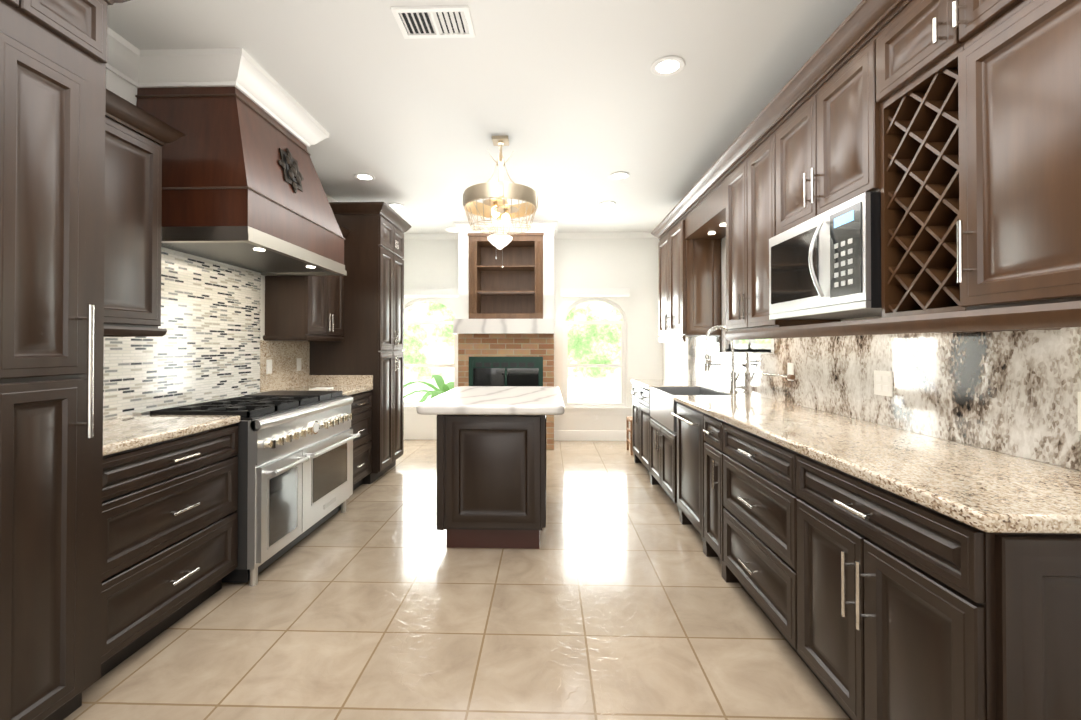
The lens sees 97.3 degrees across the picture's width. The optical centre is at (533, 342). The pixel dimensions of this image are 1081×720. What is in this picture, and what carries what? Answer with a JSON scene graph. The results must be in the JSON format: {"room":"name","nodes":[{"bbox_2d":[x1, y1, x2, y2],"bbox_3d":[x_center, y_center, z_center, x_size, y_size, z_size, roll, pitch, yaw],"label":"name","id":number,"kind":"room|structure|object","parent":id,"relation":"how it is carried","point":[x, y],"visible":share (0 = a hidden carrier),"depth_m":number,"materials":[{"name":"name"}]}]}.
{"room":"kitchen","nodes":[
{"label":"kitchen","id":0,"kind":"room"},
{"bbox_2d":[106,69,336,414],"bbox_3d":[-2.272,-0.124,2.014,0.120,2.860,9.270,0,-1,2],"label":"wall","id":1,"kind":"structure","parent":0,"point":[120,87],"depth_m":2.62,"materials":[{"name":"white paint"}]},
{"bbox_2d":[104,89,185,336],"bbox_3d":[-2.004,-0.552,2.096,0.406,1.038,0.715,0,-1,2],"label":"upper cabinet","id":2,"kind":"object","parent":1,"relation":"attached to","point":[137,138],"visible":0.23,"depth_m":2.20,"materials":[{"name":"brown wood"}]},
{"bbox_2d":[103,249,260,418],"bbox_3d":[-2.184,-0.080,2.738,0.010,0.936,1.997,0,-1,2],"label":"backsplash","id":3,"kind":"structure","parent":1,"relation":"attached to","point":[206,347],"depth_m":3.01,"materials":[{"name":"tile"}]},
{"bbox_2d":[106,26,328,146],"bbox_3d":[-1.894,-1.489,1.505,0.664,0.140,5.950,0,-1,2],"label":"crown molding","id":4,"kind":"structure","parent":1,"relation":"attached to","point":[242,70],"depth_m":2.58,"materials":[{"name":"white wood"}]},
{"bbox_2d":[135,86,346,275],"bbox_3d":[-1.842,-1.041,3.175,0.669,1.001,1.242,0,-1,2],"label":"range hood","id":5,"kind":"object","parent":1,"relation":"attached to","point":[242,187],"visible":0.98,"depth_m":2.62,"materials":[{"name":"brown wood"}]},
{"bbox_2d":[263,225,349,341],"bbox_3d":[-1.947,-0.535,4.111,0.406,1.038,0.760,0,-1,2],"label":"upper cabinet","id":6,"kind":"object","parent":1,"relation":"attached to","point":[304,308],"visible":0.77,"depth_m":3.81,"materials":[{"name":"brown wood"}]},
{"bbox_2d":[260,340,372,391],"bbox_3d":[-1.836,0.192,4.103,0.628,0.416,0.757,0,-1,2],"label":"backsplash","id":7,"kind":"structure","parent":1,"relation":"attached to","point":[284,356],"depth_m":4.17,"materials":[{"name":"beige stone"}]},
{"bbox_2d":[266,359,271,373],"bbox_3d":[-2.133,0.192,3.833,0.008,0.114,0.070,0,-1,2],"label":"electrical outlet plate","id":8,"kind":"object","parent":7,"relation":"attached to","point":[268,366],"depth_m":3.83,"materials":[{"name":"white plastic"}]},
{"bbox_2d":[297,358,300,370],"bbox_3d":[-2.120,0.196,4.293,0.008,0.114,0.070,0,-1,2],"label":"electrical outlet plate","id":9,"kind":"object","parent":7,"relation":"attached to","point":[298,359],"depth_m":4.28,"materials":[{"name":"white plastic"}]},
{"bbox_2d":[64,439,849,719],"bbox_3d":[-0.287,1.355,1.944,4.450,0.100,9.870,0,-1,2],"label":"floor","id":10,"kind":"structure","parent":0,"point":[615,596],"depth_m":2.17,"materials":[{"name":"tile"}]},
{"bbox_2d":[0,0,19,719],"bbox_3d":[-1.888,-0.018,1.252,0.685,2.636,0.285,0,-1,2],"label":"tall cabinet","id":11,"kind":"object","parent":10,"relation":"on","point":[9,9],"depth_m":1.39,"materials":[{"name":"black wood"}]},
{"bbox_2d":[12,0,119,719],"bbox_3d":[-1.880,-0.016,1.560,0.685,2.636,0.332,0,-1,2],"label":"tall cabinet","id":12,"kind":"object","parent":10,"relation":"on","point":[53,57],"depth_m":1.55,"materials":[{"name":"black wood"}]},
{"bbox_2d":[101,424,237,676],"bbox_3d":[-1.876,0.865,2.134,0.658,0.884,0.824,0,-1,2],"label":"base cabinet","id":13,"kind":"object","parent":10,"relation":"on","point":[169,532],"visible":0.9,"depth_m":2.05,"materials":[{"name":"black wood"}]},
{"bbox_2d":[103,415,240,455],"bbox_3d":[-1.891,0.403,2.139,0.630,0.040,0.824,0,-1,2],"label":"countertop","id":14,"kind":"structure","parent":13,"relation":"on","point":[124,433],"depth_m":2.18,"materials":[{"name":"stone"}]},
{"bbox_2d":[132,391,360,585],"bbox_3d":[-1.760,0.844,3.156,0.777,0.944,1.219,0,-1,2],"label":"range","id":15,"kind":"object","parent":10,"relation":"on","point":[295,467],"visible":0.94,"depth_m":2.83,"materials":[{"name":"silver metal"}]},
{"bbox_2d":[347,391,371,490],"bbox_3d":[-1.820,0.882,4.123,0.658,0.884,0.704,0,-1,2],"label":"base cabinet","id":16,"kind":"object","parent":10,"relation":"on","point":[361,411],"visible":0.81,"depth_m":4.24,"materials":[{"name":"black wood"}]},
{"bbox_2d":[279,386,372,395],"bbox_3d":[-1.834,0.421,4.128,0.630,0.040,0.704,0,-1,2],"label":"countertop","id":17,"kind":"structure","parent":16,"relation":"on","point":[349,390],"depth_m":4.17,"materials":[{"name":"stone"}]},
{"bbox_2d":[309,387,333,389],"bbox_3d":[-1.827,0.394,4.088,0.150,0.012,0.150,0,-1,2],"label":"coaster","id":18,"kind":"object","parent":17,"relation":"on","point":[322,388],"visible":0.98,"depth_m":4.03,"materials":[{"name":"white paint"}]},
{"bbox_2d":[309,202,411,483],"bbox_3d":[-1.753,0.013,4.854,0.751,2.635,0.896,0,-1,2],"label":"pantry cabinet","id":19,"kind":"object","parent":10,"relation":"on","point":[372,343],"visible":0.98,"depth_m":4.49,"materials":[{"name":"black wood"}]},
{"bbox_2d":[436,415,545,548],"bbox_3d":[-0.265,0.884,3.322,0.700,0.866,0.664,0,-1,2],"label":"base cabinet","id":20,"kind":"object","parent":10,"relation":"on","point":[491,483],"visible":0.83,"depth_m":2.97,"materials":[{"name":"brown wood"}]},
{"bbox_2d":[417,386,564,414],"bbox_3d":[-0.256,0.423,3.655,0.934,0.062,1.435,0,-1,2],"label":"countertop","id":21,"kind":"structure","parent":20,"relation":"on","point":[503,400],"depth_m":3.14,"materials":[{"name":"stone"}]},
{"bbox_2d":[453,319,553,449],"bbox_3d":[-0.362,0.525,6.215,1.251,1.636,0.748,0,-1,2],"label":"fireplace","id":22,"kind":"object","parent":10,"relation":"on","point":[505,352],"visible":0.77,"depth_m":5.97,"materials":[{"name":"brick"}]},
{"bbox_2d":[626,417,632,454],"bbox_3d":[1.200,1.132,5.811,0.087,0.415,0.304,0,-1,2],"label":"step stool","id":23,"kind":"object","parent":10,"relation":"on","point":[628,430],"visible":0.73,"depth_m":5.75,"materials":[{"name":"brown wood"}]},
{"bbox_2d":[631,384,659,484],"bbox_3d":[1.389,0.889,4.898,0.664,0.884,0.928,0,-1,2],"label":"base cabinet","id":24,"kind":"object","parent":10,"relation":"on","point":[641,417],"visible":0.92,"depth_m":4.84,"materials":[{"name":"black"}]},
{"bbox_2d":[631,325,1080,533],"bbox_3d":[1.355,0.263,3.198,0.633,0.824,4.360,0,-1,2],"label":"countertop","id":25,"kind":"structure","parent":24,"relation":"on","point":[986,490],"depth_m":1.54,"materials":[{"name":"stone"}]},
{"bbox_2d":[703,325,739,391],"bbox_3d":[1.514,0.128,3.892,0.264,0.541,0.332,0,-1,2],"label":"faucet","id":26,"kind":"object","parent":25,"relation":"on","point":[733,378],"depth_m":3.84,"materials":[{"name":"silver metal"}]},
{"bbox_2d":[650,418,677,506],"bbox_3d":[1.363,1.004,4.002,0.664,0.640,0.870,0,-1,2],"label":"base cabinet","id":27,"kind":"object","parent":10,"relation":"on","point":[663,455],"visible":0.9,"depth_m":3.93,"materials":[{"name":"black"}]},
{"bbox_2d":[671,402,718,556],"bbox_3d":[1.335,0.875,3.237,0.676,0.884,0.663,0,-1,2],"label":"dishwasher","id":28,"kind":"object","parent":10,"relation":"on","point":[690,463],"visible":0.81,"depth_m":3.17,"materials":[{"name":"silver"}]},
{"bbox_2d":[703,415,739,582],"bbox_3d":[1.327,0.870,2.747,0.664,0.884,0.323,0,-1,2],"label":"base cabinet","id":29,"kind":"object","parent":10,"relation":"on","point":[714,507],"visible":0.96,"depth_m":2.72,"materials":[{"name":"black wood"}]},
{"bbox_2d":[723,423,819,680],"bbox_3d":[1.312,0.866,2.207,0.664,0.884,0.762,0,-1,2],"label":"base cabinet","id":30,"kind":"object","parent":10,"relation":"on","point":[760,496],"visible":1,"depth_m":2.12,"materials":[{"name":"black wood"}]},
{"bbox_2d":[796,454,1080,719],"bbox_3d":[1.290,0.859,1.426,0.664,0.884,0.798,0,-1,2],"label":"base cabinet","id":31,"kind":"object","parent":10,"relation":"on","point":[907,609],"visible":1,"depth_m":1.20,"materials":[{"name":"black wood"}]},
{"bbox_2d":[107,0,861,233],"bbox_3d":[-0.287,-1.605,1.971,4.450,0.100,9.870,0,-1,2],"label":"ceiling","id":32,"kind":"structure","parent":0,"point":[577,102],"depth_m":2.86,"materials":[{"name":"white paint"}]},
{"bbox_2d":[354,173,374,180],"bbox_3d":[-1.559,-1.528,4.382,0.187,0.009,0.187,0,-1,-37],"label":"recessed light","id":33,"kind":"object","parent":32,"relation":"in","point":[361,176],"depth_m":4.37,"materials":[{"name":"white"}]},
{"bbox_2d":[387,203,403,207],"bbox_3d":[-1.533,-1.520,5.272,0.187,0.009,0.187,0,-1,-37],"label":"recessed light","id":34,"kind":"object","parent":32,"relation":"in","point":[392,205],"depth_m":5.26,"materials":[{"name":"white"}]},
{"bbox_2d":[391,5,474,38],"bbox_3d":[-0.478,-1.544,2.296,0.360,0.014,0.210,0,-1,2],"label":"ceiling vent","id":35,"kind":"object","parent":32,"relation":"in","point":[415,22],"visible":0.98,"depth_m":2.29,"materials":[{"name":"white metal"}]},
{"bbox_2d":[463,136,537,234],"bbox_3d":[-0.251,-1.204,3.592,0.561,0.672,0.561,0,-1,2],"label":"pendant light","id":36,"kind":"object","parent":32,"relation":"hanging from","point":[497,208],"visible":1,"depth_m":3.51,"materials":[{"name":"gold metal"}]},
{"bbox_2d":[446,211,555,267],"bbox_3d":[-0.379,-1.167,5.284,1.248,0.716,1.213,0,-1,2],"label":"ceiling fan","id":37,"kind":"object","parent":32,"relation":"hanging from","point":[499,242],"visible":0.67,"depth_m":5.16,"materials":[{"name":"white paint"}]},
{"bbox_2d":[599,201,615,206],"bbox_3d":[0.805,-1.520,5.205,0.187,0.009,0.187,0,-1,-4],"label":"recessed light","id":38,"kind":"object","parent":32,"relation":"in","point":[605,203],"depth_m":5.19,"materials":[{"name":"white"}]},
{"bbox_2d":[609,171,629,179],"bbox_3d":[0.780,-1.528,4.346,0.187,0.009,0.187,0,-1,-4],"label":"recessed light","id":39,"kind":"object","parent":32,"relation":"in","point":[616,175],"depth_m":4.34,"materials":[{"name":"white"}]},
{"bbox_2d":[650,56,684,75],"bbox_3d":[0.747,-1.543,2.656,0.187,0.009,0.187,0,-1,-37],"label":"recessed light","id":40,"kind":"object","parent":32,"relation":"in","point":[667,65],"depth_m":2.65,"materials":[{"name":"white"}]},
{"bbox_2d":[458,227,553,318],"bbox_3d":[-0.343,-0.813,6.292,1.206,1.406,0.619,0,-1,2],"label":"wall","id":41,"kind":"structure","parent":0,"point":[548,275],"depth_m":5.98,"materials":[{"name":"white paint"}]},
{"bbox_2d":[453,221,557,227],"bbox_3d":[-0.353,-1.484,5.960,1.316,0.070,0.055,0,-1,2],"label":"crown molding","id":42,"kind":"structure","parent":41,"relation":"attached to","point":[541,224],"depth_m":5.95,"materials":[{"name":"white wood"}]},
{"bbox_2d":[468,233,543,318],"bbox_3d":[-0.348,-0.838,6.143,0.958,1.076,0.390,0,-1,2],"label":"bookshelf","id":43,"kind":"object","parent":41,"relation":"in","point":[512,288],"visible":1,"depth_m":6.30,"materials":[{"name":"brown wood"}]},
{"bbox_2d":[554,228,558,237],"bbox_3d":[0.287,-1.482,6.240,0.055,0.070,0.540,0,-1,2],"label":"crown molding","id":44,"kind":"structure","parent":41,"relation":"attached to","point":[555,232],"depth_m":6.41,"materials":[{"name":"white"}]},
{"bbox_2d":[402,238,662,439],"bbox_3d":[-0.154,-0.083,6.651,4.090,2.860,0.120,0,-1,2],"label":"wall","id":45,"kind":"structure","parent":0,"point":[631,264],"depth_m":6.57,"materials":[{"name":"white paint"}]},
{"bbox_2d":[404,298,457,413],"bbox_3d":[-1.494,0.177,6.659,0.986,1.620,0.135,0,-1,2],"label":"window","id":46,"kind":"structure","parent":45,"relation":"in","point":[410,407],"depth_m":6.67,"materials":[{"name":"white wood"}]},
{"bbox_2d":[404,288,457,296],"bbox_3d":[-1.496,-0.326,6.593,0.946,0.845,0.074,0,-1,2],"label":"window blind","id":47,"kind":"object","parent":45,"relation":"attached to","point":[447,292],"visible":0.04,"depth_m":6.56,"materials":[{"name":"white paint"}]},
{"bbox_2d":[404,233,457,239],"bbox_3d":[-1.510,-1.478,6.614,1.143,0.070,0.055,0,-1,2],"label":"crown molding","id":48,"kind":"structure","parent":45,"relation":"attached to","point":[437,235],"depth_m":6.60,"materials":[{"name":"white wood"}]},
{"bbox_2d":[433,430,436,439],"bbox_3d":[-1.169,1.277,6.600,0.462,0.140,0.014,0,-1,2],"label":"baseboard","id":49,"kind":"structure","parent":45,"relation":"attached to","point":[434,431],"depth_m":6.60,"materials":[{"name":"white"}]},
{"bbox_2d":[554,430,629,440],"bbox_3d":[1.019,1.276,6.538,1.500,0.140,0.015,0,-1,2],"label":"baseboard","id":50,"kind":"structure","parent":45,"relation":"attached to","point":[589,435],"depth_m":6.54,"materials":[{"name":"white wood"}]},
{"bbox_2d":[561,288,629,296],"bbox_3d":[0.840,-0.327,6.526,0.946,0.845,0.074,0,-1,2],"label":"window blind","id":51,"kind":"object","parent":45,"relation":"attached to","point":[595,292],"visible":1,"depth_m":6.50,"materials":[{"name":"white paint"}]},
{"bbox_2d":[563,297,630,414],"bbox_3d":[0.842,0.176,6.592,0.986,1.620,0.135,0,-1,2],"label":"window","id":52,"kind":"structure","parent":45,"relation":"in","point":[621,408],"depth_m":6.60,"materials":[{"name":"white wood"}]},
{"bbox_2d":[554,232,656,238],"bbox_3d":[1.018,-1.479,6.542,1.501,0.070,0.055,0,-1,2],"label":"crown molding","id":53,"kind":"structure","parent":45,"relation":"attached to","point":[584,234],"depth_m":6.53,"materials":[{"name":"white wood"}]},
{"bbox_2d":[663,236,881,378],"bbox_3d":[1.697,-0.125,1.901,0.120,2.860,9.270,0,-1,2],"label":"wall","id":54,"kind":"structure","parent":0,"point":[675,366],"depth_m":5.41,"materials":[{"name":"white paint"}]},
{"bbox_2d":[658,219,721,336],"bbox_3d":[1.523,-0.597,4.795,0.388,1.065,0.964,0,-1,2],"label":"upper cabinet","id":55,"kind":"object","parent":54,"relation":"attached to","point":[689,287],"visible":0.92,"depth_m":4.33,"materials":[{"name":"brown wood"}]},
{"bbox_2d":[685,180,725,238],"bbox_3d":[1.525,-1.039,3.810,0.328,0.198,1.036,0,-1,2],"label":"upper cabinet","id":56,"kind":"object","parent":54,"relation":"attached to","point":[705,218],"visible":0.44,"depth_m":3.84,"materials":[{"name":"brown wood"}]},
{"bbox_2d":[729,339,770,351],"bbox_3d":[1.731,-0.313,3.798,0.080,0.770,0.860,0,-1,2],"label":"window","id":57,"kind":"structure","parent":54,"relation":"in","point":[752,344],"depth_m":3.77,"materials":[{"name":"white"}]},
{"bbox_2d":[726,133,840,330],"bbox_3d":[1.470,-0.614,2.928,0.388,1.065,0.718,0,-1,2],"label":"upper cabinet","id":58,"kind":"object","parent":54,"relation":"attached to","point":[750,206],"visible":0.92,"depth_m":2.87,"materials":[{"name":"brown wood"}]},
{"bbox_2d":[776,40,880,234],"bbox_3d":[1.448,-0.860,2.178,0.388,0.585,0.783,0,-1,2],"label":"upper cabinet","id":59,"kind":"object","parent":54,"relation":"attached to","point":[828,153],"visible":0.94,"depth_m":2.06,"materials":[{"name":"brown wood"}]},
{"bbox_2d":[651,0,1080,342],"bbox_3d":[1.463,-0.640,3.084,0.410,1.241,4.552,0,-1,2],"label":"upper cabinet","id":60,"kind":"object","parent":54,"relation":"attached to","point":[864,24],"visible":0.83,"depth_m":1.97,"materials":[{"name":"wood"}]},
{"bbox_2d":[769,192,881,319],"bbox_3d":[1.417,-0.346,2.175,0.452,0.437,0.779,0,-1,2],"label":"microwave","id":61,"kind":"object","parent":60,"relation":"attached to","point":[825,265],"visible":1,"depth_m":2.02,"materials":[{"name":"silver metal"}]},
{"bbox_2d":[688,327,1080,470],"bbox_3d":[1.660,0.156,3.143,0.020,0.469,4.265,0,-1,2],"label":"backsplash","id":62,"kind":"structure","parent":54,"relation":"attached to","point":[1014,393],"depth_m":1.87,"materials":[{"name":"stone"}]},
{"bbox_2d":[761,372,794,379],"bbox_3d":[1.623,0.216,3.163,0.056,0.032,0.434,0,-1,2],"label":"towel rail","id":63,"kind":"object","parent":62,"relation":"attached to","point":[790,377],"visible":1,"depth_m":3.10,"materials":[{"name":"silver metal"}]},
{"bbox_2d":[787,363,793,380],"bbox_3d":[1.643,0.185,3.045,0.008,0.114,0.070,0,-1,2],"label":"electrical outlet plate","id":64,"kind":"object","parent":62,"relation":"attached to","point":[790,366],"depth_m":3.04,"materials":[{"name":"white plastic"}]},
{"bbox_2d":[874,370,892,396],"bbox_3d":[1.619,0.188,2.205,0.008,0.114,0.115,0,-1,2],"label":"electrical outlet plate","id":65,"kind":"object","parent":62,"relation":"attached to","point":[883,383],"depth_m":2.20,"materials":[{"name":"white plastic"}]},
{"bbox_2d":[1078,392,1080,430],"bbox_3d":[1.594,0.200,1.336,0.008,0.114,0.115,0,-1,2],"label":"electrical outlet plate","id":66,"kind":"object","parent":62,"relation":"attached to","point":[1079,393],"depth_m":1.39,"materials":[{"name":"white plastic"}]},
{"bbox_2d":[876,0,965,317],"bbox_3d":[1.432,-0.625,1.604,0.388,1.065,0.357,0,-1,2],"label":"upper cabinet","id":67,"kind":"object","parent":54,"relation":"attached to","point":[919,46],"visible":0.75,"depth_m":1.63,"materials":[{"name":"brown wood"}]},
{"bbox_2d":[952,0,1080,310],"bbox_3d":[1.418,-0.630,1.116,0.388,1.065,0.616,0,-1,2],"label":"upper cabinet","id":68,"kind":"object","parent":54,"relation":"attached to","point":[1019,233],"visible":0.98,"depth_m":1.24,"materials":[{"name":"brown wood"}]},
{"label":"outside","id":69,"kind":"structure","parent":0,"visible":0},
{"bbox_2d":[402,301,770,402],"bbox_3d":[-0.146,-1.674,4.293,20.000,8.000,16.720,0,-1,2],"label":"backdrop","id":70,"kind":"structure","parent":69,"point":[587,344],"depth_m":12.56,"materials":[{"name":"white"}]},
{"bbox_3d":[-1.565,1.700,9.766,16.850,0.050,5.700,0,-1,2],"label":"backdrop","id":71,"kind":"structure","parent":0,"visible":0},
{"bbox_2d":[404,375,453,401],"bbox_3d":[-1.457,1.054,7.872,1.771,1.208,1.845,0,-1,2],"label":"plant","id":72,"kind":"object","parent":71,"relation":"on","point":[443,387],"visible":0.33,"depth_m":7.77,"materials":[{"name":"green plant"}]}
]}

